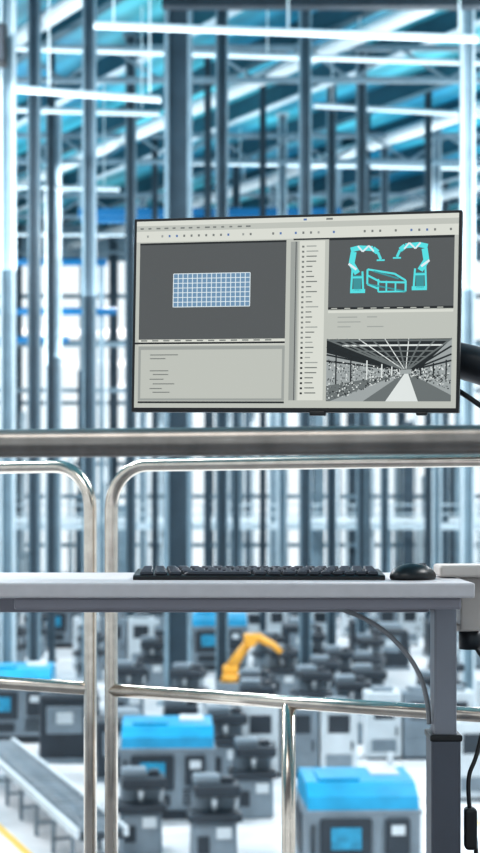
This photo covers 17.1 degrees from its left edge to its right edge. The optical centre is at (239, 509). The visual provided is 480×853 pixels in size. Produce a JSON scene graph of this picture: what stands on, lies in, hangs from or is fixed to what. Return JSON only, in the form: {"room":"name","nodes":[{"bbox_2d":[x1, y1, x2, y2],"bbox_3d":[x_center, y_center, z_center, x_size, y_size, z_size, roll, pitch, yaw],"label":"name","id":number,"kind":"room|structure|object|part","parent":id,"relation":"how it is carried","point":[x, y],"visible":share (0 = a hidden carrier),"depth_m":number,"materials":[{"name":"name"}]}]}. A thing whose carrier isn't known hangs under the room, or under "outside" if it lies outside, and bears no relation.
{"room":"factory floor","nodes":[
{"label":"factory floor","id":0,"kind":"room"},
{"bbox_2d":[0,612,479,852],"bbox_3d":[0.000,6.253,45.500,80.000,0.300,119.000,0,0,0],"label":"floor","id":1,"kind":"structure","parent":0,"point":[254,835],"depth_m":32.92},
{"bbox_2d":[0,0,15,661],"bbox_3d":[-6.600,-6.312,45.500,0.630,24.830,0.630,0,0,0],"label":"steel column","id":2,"kind":"structure","parent":1,"relation":"on","point":[7,7],"depth_m":45.45,"materials":[{"name":"white metal"}]},
{"bbox_2d":[0,23,7,67],"bbox_3d":[-6.780,-13.027,44.920,0.500,1.150,0.720,0,0,0],"label":"loudspeaker","id":3,"kind":"object","parent":2,"relation":"attached to","point":[3,27],"visible":1,"depth_m":44.60,"materials":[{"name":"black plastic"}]},
{"bbox_2d":[16,612,19,626],"bbox_3d":[-12.553,4.911,82.433,2.226,2.385,2.773,0,0,-3],"label":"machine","id":4,"kind":"object","parent":1,"relation":"on","point":[17,613],"visible":0.15,"depth_m":82.64,"materials":[{"name":"grey metal"}]},
{"bbox_2d":[16,627,27,661],"bbox_3d":[-8.610,5.218,59.952,1.058,1.771,0.994,0,0,12],"label":"station","id":5,"kind":"object","parent":1,"relation":"on","point":[20,632],"visible":0.39,"depth_m":59.86,"materials":[{"name":"grey metal"}]},
{"bbox_2d":[0,652,57,742],"bbox_3d":[-5.997,5.000,42.938,2.058,2.205,2.564,0,0,-3],"label":"machine","id":6,"kind":"object","parent":1,"relation":"on","point":[19,709],"visible":0.63,"depth_m":41.81,"materials":[{"name":"metal"}]},
{"bbox_2d":[28,0,40,661],"bbox_3d":[-7.200,-6.312,56.000,0.630,24.830,0.630,0,0,0],"label":"steel column","id":7,"kind":"structure","parent":1,"relation":"on","point":[34,6],"depth_m":55.95,"materials":[{"name":"grey metal"}]},
{"bbox_2d":[23,612,47,656],"bbox_3d":[-8.594,5.171,66.948,1.113,1.863,1.046,0,0,-3],"label":"station","id":8,"kind":"object","parent":1,"relation":"on","point":[44,618],"visible":0.47,"depth_m":66.58,"materials":[{"name":"grey metal"}]},
{"bbox_2d":[45,113,47,572],"bbox_3d":[-8.900,-6.312,75.000,0.630,24.830,0.630,0,0,0],"label":"steel column","id":9,"kind":"structure","parent":1,"relation":"on","point":[46,114],"depth_m":74.79,"materials":[{"name":"grey metal"}]},
{"bbox_2d":[48,44,56,661],"bbox_3d":[-7.600,-6.312,64.500,0.420,24.830,0.420,0,0,0],"label":"steel column","id":10,"kind":"structure","parent":1,"relation":"on","point":[51,98],"depth_m":64.47,"materials":[{"name":"grey metal"}]},
{"bbox_2d":[55,105,61,572],"bbox_3d":[-8.200,-6.312,71.500,0.630,24.830,0.630,0,0,0],"label":"steel column","id":11,"kind":"structure","parent":1,"relation":"on","point":[58,117],"depth_m":71.45,"materials":[{"name":"white metal"}]},
{"bbox_2d":[45,612,81,647],"bbox_3d":[-7.907,4.833,71.928,2.370,2.540,2.952,0,0,-3],"label":"machine","id":12,"kind":"object","parent":1,"relation":"on","point":[63,620],"visible":0.16,"depth_m":70.60,"materials":[{"name":"grey metal"}]},
{"bbox_2d":[0,738,128,852],"bbox_3d":[-4.000,5.703,31.900,0.920,0.800,11.000,0,0,-18],"label":"conveyor","id":13,"kind":"object","parent":1,"relation":"on","point":[50,791],"visible":0.93,"depth_m":30.33,"materials":[{"name":"grey metal"}]},
{"bbox_2d":[16,257,116,614],"bbox_3d":[-11.250,-3.612,84.112,9.500,19.430,0.625,0,0,0],"label":"blue pipework","id":14,"kind":"object","parent":1,"relation":"on","point":[101,261],"visible":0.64,"depth_m":84.17,"materials":[{"name":"blue metal"}]},
{"bbox_2d":[38,679,101,763],"bbox_3d":[-4.182,5.157,39.388,1.573,1.892,1.898,0,0,-6],"label":"machine","id":15,"kind":"object","parent":1,"relation":"on","point":[61,715],"visible":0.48,"depth_m":38.49,"materials":[{"name":"grey metal"}]},
{"bbox_2d":[73,630,104,680],"bbox_3d":[-5.403,5.218,57.451,1.058,1.771,0.994,0,0,4],"label":"station","id":16,"kind":"object","parent":1,"relation":"on","point":[100,637],"visible":0.52,"depth_m":57.09,"materials":[{"name":"grey metal"}]},
{"bbox_2d":[82,0,99,700],"bbox_3d":[-4.800,-6.312,51.000,0.630,24.830,0.630,0,0,0],"label":"steel column","id":17,"kind":"structure","parent":1,"relation":"on","point":[89,7],"depth_m":50.95,"materials":[{"name":"grey metal"}]},
{"bbox_2d":[99,612,124,618],"bbox_3d":[-5.094,5.086,66.986,1.691,2.034,2.040,0,0,-3],"label":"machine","id":18,"kind":"object","parent":1,"relation":"on","point":[102,614],"visible":0.05,"depth_m":66.26,"materials":[{"name":"grey metal"}]},
{"bbox_2d":[73,614,153,668],"bbox_3d":[-4.888,5.075,61.977,3.124,2.055,0.986,0,0,-3],"label":"machine","id":19,"kind":"object","parent":1,"relation":"on","point":[139,625],"visible":0.5,"depth_m":61.55,"materials":[{"name":"white metal"}]},
{"bbox_2d":[97,707,145,782],"bbox_3d":[-2.686,5.329,36.590,1.287,1.548,1.552,0,0,-6],"label":"machine","id":20,"kind":"object","parent":1,"relation":"on","point":[122,711],"visible":0.34,"depth_m":35.84,"materials":[{"name":"grey metal"}]},
{"bbox_2d":[123,32,138,659],"bbox_3d":[-4.300,-6.312,63.000,0.630,24.830,0.630,0,0,0],"label":"steel column","id":21,"kind":"structure","parent":1,"relation":"on","point":[130,38],"depth_m":62.95,"materials":[{"name":"grey metal"}]},
{"bbox_2d":[118,660,146,713],"bbox_3d":[-3.197,5.218,45.951,1.058,1.771,0.994,0,0,-3],"label":"station","id":22,"kind":"object","parent":1,"relation":"on","point":[128,673],"visible":0.46,"depth_m":45.63,"materials":[{"name":"grey metal"}]},
{"bbox_2d":[118,766,166,852],"bbox_3d":[-1.776,5.356,28.559,0.892,1.494,0.838,0,0,-6],"label":"station","id":23,"kind":"object","parent":1,"relation":"on","point":[141,804],"visible":0.93,"depth_m":28.25,"materials":[{"name":"grey metal"}]},
{"bbox_2d":[139,197,146,568],"bbox_3d":[-5.600,-6.312,92.000,0.630,24.830,0.630,0,0,0],"label":"steel column","id":24,"kind":"structure","parent":1,"relation":"on","point":[142,415],"depth_m":91.95,"materials":[{"name":"grey metal"}]},
{"bbox_2d":[137,635,163,686],"bbox_3d":[-3.000,5.218,54.951,1.058,1.771,0.994,0,0,0],"label":"station","id":25,"kind":"object","parent":1,"relation":"on","point":[152,649],"visible":0.66,"depth_m":54.58,"materials":[{"name":"grey metal"}]},
{"bbox_2d":[141,612,163,639],"bbox_3d":[-3.697,5.120,71.987,1.635,1.966,1.972,0,0,-3],"label":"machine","id":26,"kind":"object","parent":1,"relation":"on","point":[158,616],"visible":0.04,"depth_m":71.05,"materials":[{"name":"white metal"}]},
{"bbox_2d":[152,116,157,568],"bbox_3d":[-4.000,-6.312,75.200,0.420,24.830,0.420,0,0,0],"label":"steel column","id":27,"kind":"structure","parent":1,"relation":"on","point":[154,140],"depth_m":75.17,"materials":[{"name":"grey metal"}]},
{"bbox_2d":[119,703,215,819],"bbox_3d":[-1.477,5.064,32.541,1.940,2.079,2.417,0,0,-3],"label":"machine","id":28,"kind":"object","parent":1,"relation":"on","point":[180,746],"visible":0.7,"depth_m":31.50,"materials":[{"name":"blue metal"}]},
{"bbox_2d":[157,10,191,704],"bbox_3d":[-1.950,-6.312,50.600,1.290,24.830,1.290,0,0,0],"label":"steel column","id":29,"kind":"structure","parent":1,"relation":"on","point":[177,45],"depth_m":50.49,"materials":[{"name":"grey metal"}]},
{"bbox_2d":[163,700,197,715],"bbox_3d":[-1.395,5.256,37.453,1.012,1.694,0.951,0,0,-6],"label":"station","id":30,"kind":"object","parent":1,"relation":"on","point":[169,707],"visible":0.16,"depth_m":37.15,"materials":[{"name":"grey metal"}]},
{"bbox_2d":[170,662,207,714],"bbox_3d":[-1.510,5.218,45.152,1.058,1.771,0.994,0,0,12],"label":"station","id":31,"kind":"object","parent":1,"relation":"on","point":[189,675],"visible":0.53,"depth_m":45.07,"materials":[{"name":"grey metal"}]},
{"bbox_2d":[204,57,210,565],"bbox_3d":[-1.300,-6.312,64.600,0.420,24.830,0.420,0,0,0],"label":"steel column","id":32,"kind":"structure","parent":1,"relation":"on","point":[207,60],"depth_m":64.57,"materials":[{"name":"grey metal"}]},
{"bbox_2d":[185,772,241,852],"bbox_3d":[-0.456,5.333,27.557,0.920,1.540,0.864,0,0,-6],"label":"station","id":33,"kind":"object","parent":1,"relation":"on","point":[213,816],"visible":1,"depth_m":27.25,"materials":[{"name":"grey metal"}]},
{"bbox_2d":[192,612,248,670],"bbox_3d":[-0.884,4.860,61.930,2.320,2.486,2.891,0,0,-3],"label":"machine","id":34,"kind":"object","parent":1,"relation":"on","point":[203,623],"visible":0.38,"depth_m":60.62,"materials":[{"name":"metal"}]},
{"bbox_2d":[215,10,227,689],"bbox_3d":[-0.600,-6.312,53.000,0.630,24.830,0.630,0,0,0],"label":"steel column","id":35,"kind":"structure","parent":1,"relation":"on","point":[221,16],"depth_m":52.94,"materials":[{"name":"grey metal"}]},
{"bbox_2d":[206,704,247,779],"bbox_3d":[-0.345,5.256,35.953,1.012,1.694,0.951,0,0,-6],"label":"station","id":36,"kind":"object","parent":1,"relation":"on","point":[227,724],"visible":0.59,"depth_m":35.65,"materials":[{"name":"grey metal"}]},
{"bbox_2d":[230,143,239,566],"bbox_3d":[-0.200,-6.312,82.000,0.630,24.830,0.630,0,0,0],"label":"steel column","id":37,"kind":"structure","parent":1,"relation":"on","point":[235,169],"depth_m":81.94,"materials":[{"name":"grey metal"}]},
{"bbox_2d":[0,819,479,852],"bbox_3d":[1.842,6.099,28.598,16.764,0.008,7.416,0,0,19],"label":"floor marking","id":38,"kind":"object","parent":1,"relation":"on","point":[3,831],"depth_m":29.51,"materials":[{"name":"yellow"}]},
{"bbox_2d":[16,342,479,572],"bbox_3d":[-0.126,-3.866,98.309,44.331,19.938,9.918,0,0,0],"label":"wall","id":39,"kind":"structure","parent":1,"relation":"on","point":[412,544],"depth_m":97.59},
{"bbox_2d":[16,504,479,623],"bbox_3d":[0.000,2.891,86.000,48.300,6.423,2.400,0,0,0],"label":"gallery","id":40,"kind":"object","parent":1,"relation":"on","point":[19,526],"visible":0.39,"depth_m":84.81,"materials":[{"name":"white metal"}]},
{"bbox_2d":[218,633,286,704],"bbox_3d":[0.395,4.990,50.300,2.190,2.225,0.800,0,0,0],"label":"robot","id":41,"kind":"object","parent":1,"relation":"on","point":[229,678],"visible":0.82,"depth_m":50.14},
{"bbox_3d":[0.028,4.499,50.300,0.983,1.181,0.500,0,0,0],"label":"arm","id":42,"kind":"part","parent":41,"relation":"part of"},
{"bbox_2d":[228,736,277,818],"bbox_3d":[0.254,5.333,31.957,0.920,1.540,0.864,0,0,-6],"label":"station","id":43,"kind":"object","parent":1,"relation":"on","point":[252,769],"visible":0.95,"depth_m":31.64,"materials":[{"name":"grey metal"}]},
{"bbox_2d":[246,612,259,632],"bbox_3d":[-0.306,5.218,71.980,2.690,1.769,0.849,0,0,-3],"label":"tall cabinet","id":44,"kind":"object","parent":1,"relation":"on","point":[253,618],"visible":0.09,"depth_m":71.62,"materials":[{"name":"white metal"}]},
{"bbox_2d":[235,678,275,706],"bbox_3d":[0.397,5.218,40.951,1.058,1.771,0.994,0,0,3],"label":"station","id":45,"kind":"object","parent":1,"relation":"on","point":[252,685],"visible":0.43,"depth_m":40.75,"materials":[{"name":"grey metal"}]},
{"bbox_2d":[238,668,274,683],"bbox_3d":[0.392,5.218,43.551,1.058,1.771,0.994,0,0,9],"label":"station","id":46,"kind":"object","parent":1,"relation":"on","point":[244,672],"visible":0.29,"depth_m":43.48,"materials":[{"name":"grey metal"}]},
{"bbox_2d":[260,84,266,630],"bbox_3d":[1.000,-6.312,70.000,0.420,24.830,0.420,0,0,0],"label":"steel column","id":47,"kind":"structure","parent":1,"relation":"on","point":[263,88],"depth_m":69.97,"materials":[{"name":"grey metal"}]},
{"bbox_2d":[251,631,284,670],"bbox_3d":[1.013,5.218,56.952,1.058,1.771,0.994,0,0,-15],"label":"station","id":48,"kind":"object","parent":1,"relation":"on","point":[259,652],"visible":0.43,"depth_m":56.81,"materials":[{"name":"grey metal"}]},
{"bbox_2d":[268,183,277,566],"bbox_3d":[1.900,-6.312,92.000,0.630,24.830,0.630,0,0,0],"label":"steel column","id":49,"kind":"structure","parent":1,"relation":"on","point":[272,187],"depth_m":91.95,"materials":[{"name":"grey metal"}]},
{"bbox_2d":[262,644,298,694],"bbox_3d":[1.309,5.218,51.452,1.058,1.771,0.994,0,0,-11],"label":"station","id":50,"kind":"object","parent":1,"relation":"on","point":[284,675],"visible":0.75,"depth_m":51.11,"materials":[{"name":"grey metal"}]},
{"bbox_2d":[276,112,288,566],"bbox_3d":[2.000,-6.312,75.500,0.630,24.830,0.630,0,0,0],"label":"steel column","id":51,"kind":"structure","parent":1,"relation":"on","point":[282,116],"depth_m":75.45,"materials":[{"name":"grey metal"}]},
{"bbox_2d":[266,612,325,645],"bbox_3d":[2.602,5.160,71.978,2.865,1.885,0.905,0,0,-3],"label":"tall cabinet","id":52,"kind":"object","parent":1,"relation":"on","point":[274,620],"visible":0.15,"depth_m":71.54,"materials":[{"name":"white metal"}]},
{"bbox_2d":[240,697,357,776],"bbox_3d":[1.351,5.228,36.980,2.660,1.750,0.840,0,0,-3],"label":"tall cabinet","id":53,"kind":"object","parent":1,"relation":"on","point":[323,739],"visible":0.45,"depth_m":36.62,"materials":[{"name":"white metal"}]},
{"bbox_2d":[281,617,322,664],"bbox_3d":[2.412,5.140,61.987,1.602,1.926,1.932,0,0,-3],"label":"machine","id":54,"kind":"object","parent":1,"relation":"on","point":[289,630],"visible":0.38,"depth_m":61.10,"materials":[{"name":"grey metal"}]},
{"bbox_2d":[299,10,311,664],"bbox_3d":[2.220,-6.312,54.500,0.630,24.830,0.630,0,0,0],"label":"steel column","id":55,"kind":"structure","parent":1,"relation":"on","point":[305,16],"depth_m":54.45,"materials":[{"name":"grey metal"}]},
{"bbox_2d":[290,664,332,696],"bbox_3d":[2.011,5.218,44.552,1.058,1.771,0.994,0,0,-12],"label":"station","id":56,"kind":"object","parent":1,"relation":"on","point":[309,679],"visible":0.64,"depth_m":44.41,"materials":[{"name":"grey metal"}]},
{"bbox_2d":[297,629,326,654],"bbox_3d":[2.594,5.218,57.951,1.058,1.771,0.994,0,0,7],"label":"station","id":57,"kind":"object","parent":1,"relation":"on","point":[318,638],"visible":0.33,"depth_m":57.71,"materials":[{"name":"grey metal"}]},
{"bbox_2d":[309,655,342,691],"bbox_3d":[2.489,5.218,47.552,1.058,1.771,0.994,0,0,13],"label":"station","id":58,"kind":"object","parent":1,"relation":"on","point":[333,664],"visible":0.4,"depth_m":47.35,"materials":[{"name":"grey metal"}]},
{"bbox_2d":[326,84,337,644],"bbox_3d":[4.000,-6.312,70.000,0.630,24.830,0.630,0,0,0],"label":"steel column","id":59,"kind":"structure","parent":1,"relation":"on","point":[330,113],"depth_m":69.95,"materials":[{"name":"grey metal"}]},
{"bbox_2d":[336,612,340,618],"bbox_3d":[4.444,5.116,89.977,2.999,1.973,0.947,0,0,-3],"label":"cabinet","id":60,"kind":"object","parent":1,"relation":"on","point":[338,614],"visible":0.02,"depth_m":89.60,"materials":[{"name":"white metal"}]},
{"bbox_2d":[324,645,353,673],"bbox_3d":[3.100,5.218,50.951,1.058,1.771,0.994,0,0,0],"label":"station","id":61,"kind":"object","parent":1,"relation":"on","point":[345,654],"visible":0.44,"depth_m":50.77,"materials":[{"name":"grey metal"}]},
{"bbox_2d":[341,612,351,636],"bbox_3d":[6.259,5.224,77.480,2.673,1.759,0.844,0,0,-3],"label":"tall cabinet","id":62,"kind":"object","parent":1,"relation":"on","point":[345,617],"visible":0.08,"depth_m":77.05,"materials":[{"name":"white metal"}]},
{"bbox_2d":[333,674,371,744],"bbox_3d":[2.904,5.218,41.951,1.058,1.771,0.994,0,0,-5],"label":"station","id":63,"kind":"object","parent":1,"relation":"on","point":[350,686],"visible":0.45,"depth_m":41.70,"materials":[{"name":"grey metal"}]},
{"bbox_2d":[296,752,422,852],"bbox_3d":[1.903,5.095,26.243,1.882,2.016,2.344,0,0,-3],"label":"machine","id":64,"kind":"object","parent":1,"relation":"on","point":[370,808],"visible":0.92,"depth_m":25.25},
{"bbox_2d":[356,44,368,632],"bbox_3d":[4.900,-6.312,64.500,0.630,24.830,0.630,0,0,0],"label":"steel column","id":65,"kind":"structure","parent":1,"relation":"on","point":[361,89],"depth_m":64.44,"materials":[{"name":"grey metal"}]},
{"bbox_2d":[349,614,381,651],"bbox_3d":[5.291,5.250,66.988,1.419,1.707,1.712,0,0,-3],"label":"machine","id":66,"kind":"object","parent":1,"relation":"on","point":[352,622],"visible":0.16,"depth_m":66.60,"materials":[{"name":"grey metal"}]},
{"bbox_2d":[352,650,385,673],"bbox_3d":[3.886,5.218,48.953,1.058,1.771,0.994,0,0,17],"label":"station","id":67,"kind":"object","parent":1,"relation":"on","point":[360,656],"visible":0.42,"depth_m":48.73,"materials":[{"name":"grey metal"}]},
{"bbox_2d":[367,113,371,565],"bbox_3d":[6.000,-6.312,75.400,0.420,24.830,0.420,0,0,0],"label":"steel column","id":68,"kind":"structure","parent":1,"relation":"on","point":[368,115],"depth_m":75.36,"materials":[{"name":"grey metal"}]},
{"bbox_2d":[353,663,386,684],"bbox_3d":[3.599,5.218,44.951,1.058,1.771,0.994,0,0,1],"label":"station","id":69,"kind":"object","parent":1,"relation":"on","point":[376,676],"visible":0.38,"depth_m":44.78,"materials":[{"name":"grey metal"}]},
{"bbox_2d":[355,633,385,656],"bbox_3d":[4.506,5.218,55.951,1.058,1.771,0.994,0,0,-7],"label":"station","id":70,"kind":"object","parent":1,"relation":"on","point":[364,641],"visible":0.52,"depth_m":55.84,"materials":[{"name":"grey metal"}]},
{"bbox_2d":[380,145,390,572],"bbox_3d":[7.400,-6.312,82.000,0.630,24.830,0.630,0,0,0],"label":"steel column","id":71,"kind":"structure","parent":1,"relation":"on","point":[384,153],"depth_m":81.94,"materials":[{"name":"grey metal"}]},
{"bbox_2d":[352,612,419,645],"bbox_3d":[6.569,5.120,71.978,2.988,1.966,0.944,0,0,-3],"label":"tall cabinet","id":72,"kind":"object","parent":1,"relation":"on","point":[410,621],"visible":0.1,"depth_m":71.59,"materials":[{"name":"white metal"}]},
{"bbox_2d":[370,622,410,669],"bbox_3d":[5.795,5.235,61.988,1.444,1.737,1.742,0,0,-3],"label":"machine","id":73,"kind":"object","parent":1,"relation":"on","point":[395,658],"visible":0.7,"depth_m":61.20,"materials":[{"name":"grey metal"}]},
{"bbox_2d":[363,685,473,759],"bbox_3d":[4.401,5.228,39.480,2.660,1.750,0.840,0,0,-3],"label":"tall cabinet","id":74,"kind":"object","parent":1,"relation":"on","point":[405,737],"visible":0.62,"depth_m":39.09,"materials":[{"name":"white metal"}]},
{"bbox_2d":[420,612,424,636],"bbox_3d":[9.443,5.025,77.475,3.276,2.155,1.035,0,0,-3],"label":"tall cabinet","id":75,"kind":"object","parent":1,"relation":"on","point":[422,614],"visible":0.14,"depth_m":76.97,"materials":[{"name":"white metal"}]},
{"bbox_2d":[416,669,429,686],"bbox_3d":[5.199,5.218,43.151,1.058,1.771,0.994,0,0,1],"label":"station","id":76,"kind":"object","parent":1,"relation":"on","point":[425,673],"visible":0.06,"depth_m":43.06,"materials":[{"name":"grey metal"}]},
{"bbox_2d":[422,617,429,656],"bbox_3d":[8.455,5.276,66.989,1.375,1.654,1.659,0,0,-3],"label":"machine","id":77,"kind":"object","parent":1,"relation":"on","point":[426,652],"visible":0.1,"depth_m":67.01,"materials":[{"name":"grey metal"}]},
{"bbox_2d":[423,92,431,649],"bbox_3d":[8.200,-6.312,69.700,0.420,24.830,0.420,0,0,0],"label":"steel column","id":78,"kind":"structure","parent":1,"relation":"on","point":[428,96],"depth_m":69.66,"materials":[{"name":"grey metal"}]},
{"bbox_2d":[432,128,440,569],"bbox_3d":[9.200,-6.312,75.000,0.630,24.830,0.630,0,0,0],"label":"steel column","id":79,"kind":"structure","parent":1,"relation":"on","point":[436,150],"depth_m":74.95,"materials":[{"name":"grey metal"}]},
{"bbox_2d":[441,183,448,563],"bbox_3d":[11.600,-6.312,90.500,0.630,24.830,0.630,0,0,0],"label":"steel column","id":80,"kind":"structure","parent":1,"relation":"on","point":[444,204],"depth_m":90.45,"materials":[{"name":"grey metal"}]},
{"bbox_2d":[427,657,466,687],"bbox_3d":[6.008,5.218,46.951,1.058,1.771,0.994,0,0,-10],"label":"station","id":81,"kind":"object","parent":1,"relation":"on","point":[460,667],"visible":0.2,"depth_m":46.69,"materials":[{"name":"grey metal"}]},
{"bbox_2d":[460,10,475,706],"bbox_3d":[7.050,-6.312,49.600,0.630,24.830,0.630,0,0,0],"label":"steel column","id":82,"kind":"structure","parent":1,"relation":"on","point":[467,17],"depth_m":49.55,"materials":[{"name":"grey metal"}]},
{"bbox_2d":[457,721,479,800],"bbox_3d":[5.801,5.228,33.980,2.660,1.750,0.840,0,0,-3],"label":"tall cabinet","id":83,"kind":"object","parent":1,"relation":"on","point":[470,731],"visible":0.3,"depth_m":33.55,"materials":[{"name":"white metal"}]},
{"bbox_2d":[457,632,479,667],"bbox_3d":[9.002,5.210,61.980,2.715,1.786,0.857,0,0,-3],"label":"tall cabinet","id":84,"kind":"object","parent":1,"relation":"on","point":[477,658],"visible":0.06,"depth_m":61.56,"materials":[{"name":"white metal"}]},
{"bbox_2d":[476,678,479,707],"bbox_3d":[7.601,5.228,41.980,2.660,1.750,0.840,0,0,-3],"label":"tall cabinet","id":85,"kind":"object","parent":1,"relation":"on","point":[477,679],"visible":0.41,"depth_m":42.16,"materials":[{"name":"white metal"}]},
{"bbox_3d":[0.000,3.638,0.705,9.000,4.930,7.010,0,0,0],"label":"walkway","id":86,"kind":"object","parent":1,"relation":"on","visible":0},
{"bbox_2d":[0,460,96,852],"bbox_3d":[-0.936,0.527,4.113,1.433,1.292,0.089,0,0,30],"label":"guard railing","id":87,"kind":"object","parent":86,"relation":"on","point":[88,688],"visible":0.96,"depth_m":3.77,"materials":[{"name":"metal"}]},
{"bbox_2d":[0,573,474,852],"bbox_3d":[-0.297,0.648,2.900,1.406,1.050,0.620,0,0,0],"label":"desk","id":88,"kind":"object","parent":86,"relation":"on","point":[19,592],"visible":0.99,"depth_m":2.73,"materials":[{"name":"metal"}]},
{"bbox_3d":[-0.286,0.169,2.870,1.328,0.040,0.280,0,0,0],"label":"under frame","id":89,"kind":"part","parent":88,"relation":"part of","materials":[{"name":"grey metal"}]},
{"bbox_2d":[133,566,384,579],"bbox_3d":[0.034,0.113,2.881,0.443,0.020,0.142,0,0,0],"label":"keyboard","id":90,"kind":"object","parent":88,"relation":"on","point":[160,572],"visible":1,"depth_m":2.82,"materials":[{"name":"black plastic"}]},
{"bbox_2d":[390,563,435,579],"bbox_3d":[0.309,0.109,2.840,0.072,0.029,0.110,0,0,35],"label":"computer mouse","id":91,"kind":"object","parent":88,"relation":"on","point":[410,571],"visible":1,"depth_m":2.80,"materials":[{"name":"black plastic"}]},
{"bbox_2d":[434,342,479,649],"bbox_3d":[0.300,-0.075,2.961,0.485,0.667,0.141,0,0,9],"label":"monitor arm","id":92,"kind":"object","parent":88,"relation":"attached to","point":[468,616],"visible":0.22,"depth_m":2.94,"materials":[{"name":"paint"}]},
{"bbox_2d":[131,210,462,415],"bbox_3d":[0.100,-0.356,2.940,0.612,0.367,0.044,1,0,14],"label":"computer monitor","id":93,"kind":"object","parent":92,"relation":"attached to","point":[313,314],"visible":1,"depth_m":2.92,"materials":[{"name":"black plastic"}]},
{"bbox_2d":[464,648,479,852],"bbox_3d":[0.434,0.701,2.911,0.048,0.920,0.101,0,0,14],"label":"power cable","id":94,"kind":"object","parent":88,"relation":"attached to","point":[470,812],"visible":1,"depth_m":2.87,"materials":[{"name":"black plastic"}]},
{"bbox_2d":[0,425,479,457],"bbox_3d":[0.000,0.535,2.000,2.648,1.277,0.098,0,0,11],"label":"handrail","id":95,"kind":"object","parent":86,"relation":"on","point":[401,439],"visible":1,"depth_m":1.99,"materials":[{"name":"metal"}]},
{"bbox_2d":[105,455,479,852],"bbox_3d":[0.260,0.527,3.425,1.385,1.292,0.089,0,0,30],"label":"guard railing","id":96,"kind":"object","parent":86,"relation":"on","point":[289,704],"visible":0.95,"depth_m":3.56,"materials":[{"name":"metal"}]},
{"bbox_2d":[16,0,479,223],"bbox_3d":[0.000,-18.877,45.500,80.000,0.300,119.000,0,0,0],"label":"ceiling","id":97,"kind":"structure","parent":0,"point":[129,11],"depth_m":71.91,"materials":[{"name":"blue metal"}]},
{"bbox_2d":[78,138,341,222],"bbox_3d":[-1.500,-14.527,79.950,13.050,8.300,1.800,0,0,0],"label":"crane","id":98,"kind":"object","parent":97,"relation":"hanging from","point":[104,215],"visible":0.25,"depth_m":79.05,"materials":[{"name":"blue metal"}]},
{"bbox_2d":[16,0,479,249],"bbox_3d":[-0.017,-17.827,45.503,79.253,1.800,118.086,0,0,0],"label":"skylight","id":99,"kind":"object","parent":97,"relation":"attached to","point":[61,9],"visible":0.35,"depth_m":70.26,"materials":[{"name":"white glass"}]},
{"bbox_2d":[16,0,479,230],"bbox_3d":[-0.020,-18.302,45.503,79.116,0.850,117.994,0,0,0],"label":"roof purlins","id":100,"kind":"structure","parent":97,"relation":"attached to","point":[111,65],"depth_m":72.84,"materials":[{"name":"steel"},{"name":"paint"}]},
{"bbox_2d":[16,0,479,237],"bbox_3d":[0.000,-15.526,68.250,40.008,6.362,44.610,0,0,0],"label":"lamp","id":101,"kind":"object","parent":97,"relation":"hanging from","point":[141,26],"visible":0.82,"depth_m":57.90,"materials":[{"name":"white"}]},
{"bbox_2d":[162,0,479,9],"bbox_3d":[3.500,-16.772,47.200,11.600,3.910,0.450,0,0,0],"label":"gantry beam","id":102,"kind":"structure","parent":97,"relation":"attached to","point":[166,4],"depth_m":47.05,"materials":[{"name":"grey metal"}]},
{"bbox_2d":[16,224,479,572],"bbox_3d":[-0.038,-6.312,105.000,80.075,24.830,0.360,0,0,0],"label":"wall","id":103,"kind":"structure","parent":0,"point":[108,243],"depth_m":104.83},
{"bbox_2d":[16,45,479,253],"bbox_3d":[0.000,-16.727,68.000,79.000,1.400,64.250,0,0,0],"label":"roof truss","id":104,"kind":"object","parent":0,"point":[392,49],"visible":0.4,"depth_m":73.88,"materials":[{"name":"grey metal"}]}
]}

